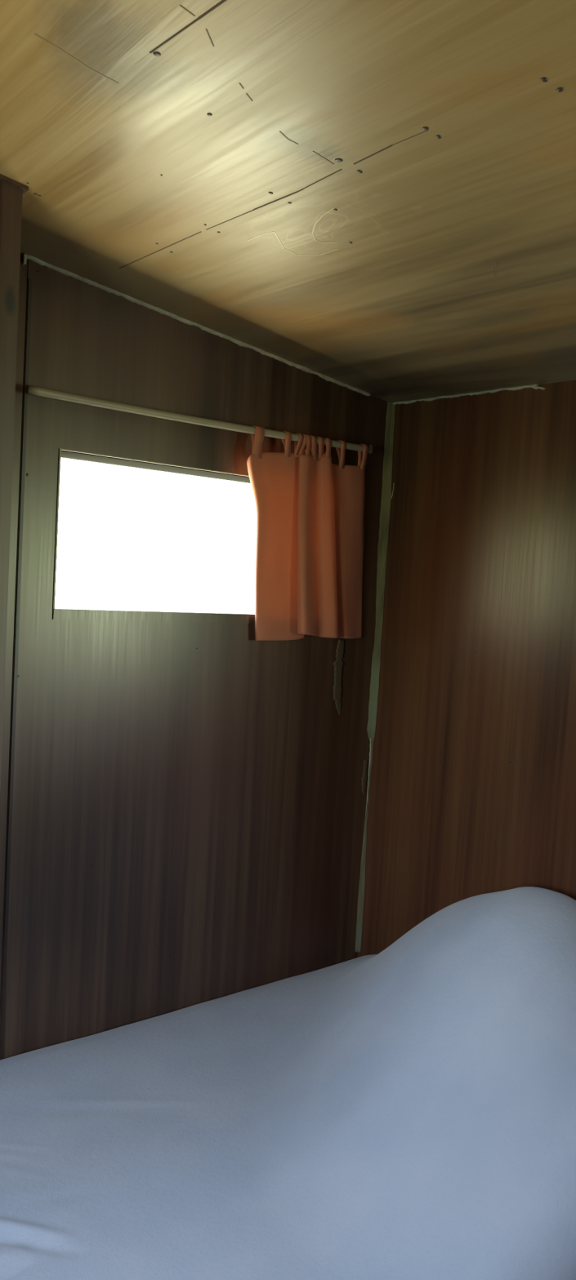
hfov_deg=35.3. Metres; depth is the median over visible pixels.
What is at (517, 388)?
trim
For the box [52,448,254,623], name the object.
window
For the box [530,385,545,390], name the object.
trim
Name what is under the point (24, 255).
trim
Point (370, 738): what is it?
trim
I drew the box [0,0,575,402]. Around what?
ceiling
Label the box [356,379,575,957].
wall
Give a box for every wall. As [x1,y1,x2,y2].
[0,253,386,1058]
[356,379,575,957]
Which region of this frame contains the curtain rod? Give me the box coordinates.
[25,385,373,453]
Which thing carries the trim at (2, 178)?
attached to the wall partition at (0, 182)
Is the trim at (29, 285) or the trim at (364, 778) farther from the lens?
the trim at (364, 778)
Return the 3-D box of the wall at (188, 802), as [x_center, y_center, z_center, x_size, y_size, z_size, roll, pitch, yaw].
[-0.854,0.195,2.085,2.950,2.645,0.126,0,5,-38]
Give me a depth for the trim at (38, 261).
2.35 m
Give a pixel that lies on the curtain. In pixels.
(309, 509)
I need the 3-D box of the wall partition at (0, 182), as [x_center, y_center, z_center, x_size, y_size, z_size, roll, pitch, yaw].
[-1.129,-0.190,1.330,1.386,1.718,0.018,0,5,-38]
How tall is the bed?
0.963 m
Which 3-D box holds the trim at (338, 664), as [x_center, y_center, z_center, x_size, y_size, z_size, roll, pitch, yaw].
[0.155,0.115,2.779,0.049,0.234,0.002,0,5,-38]
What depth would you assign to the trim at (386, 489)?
2.85 m
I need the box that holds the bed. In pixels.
[0,886,575,1279]
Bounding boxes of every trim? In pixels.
[0,173,28,194]
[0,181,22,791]
[0,278,31,1060]
[22,253,26,264]
[26,254,370,395]
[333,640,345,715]
[354,401,395,952]
[361,760,368,795]
[364,737,371,815]
[392,384,538,404]
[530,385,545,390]
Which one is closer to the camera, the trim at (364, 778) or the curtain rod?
the curtain rod
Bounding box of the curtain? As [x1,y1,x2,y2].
[246,425,368,640]
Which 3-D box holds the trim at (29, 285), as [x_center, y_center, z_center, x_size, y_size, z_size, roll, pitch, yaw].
[-0.654,0.193,2.159,0.008,2.063,0.004,0,5,-38]

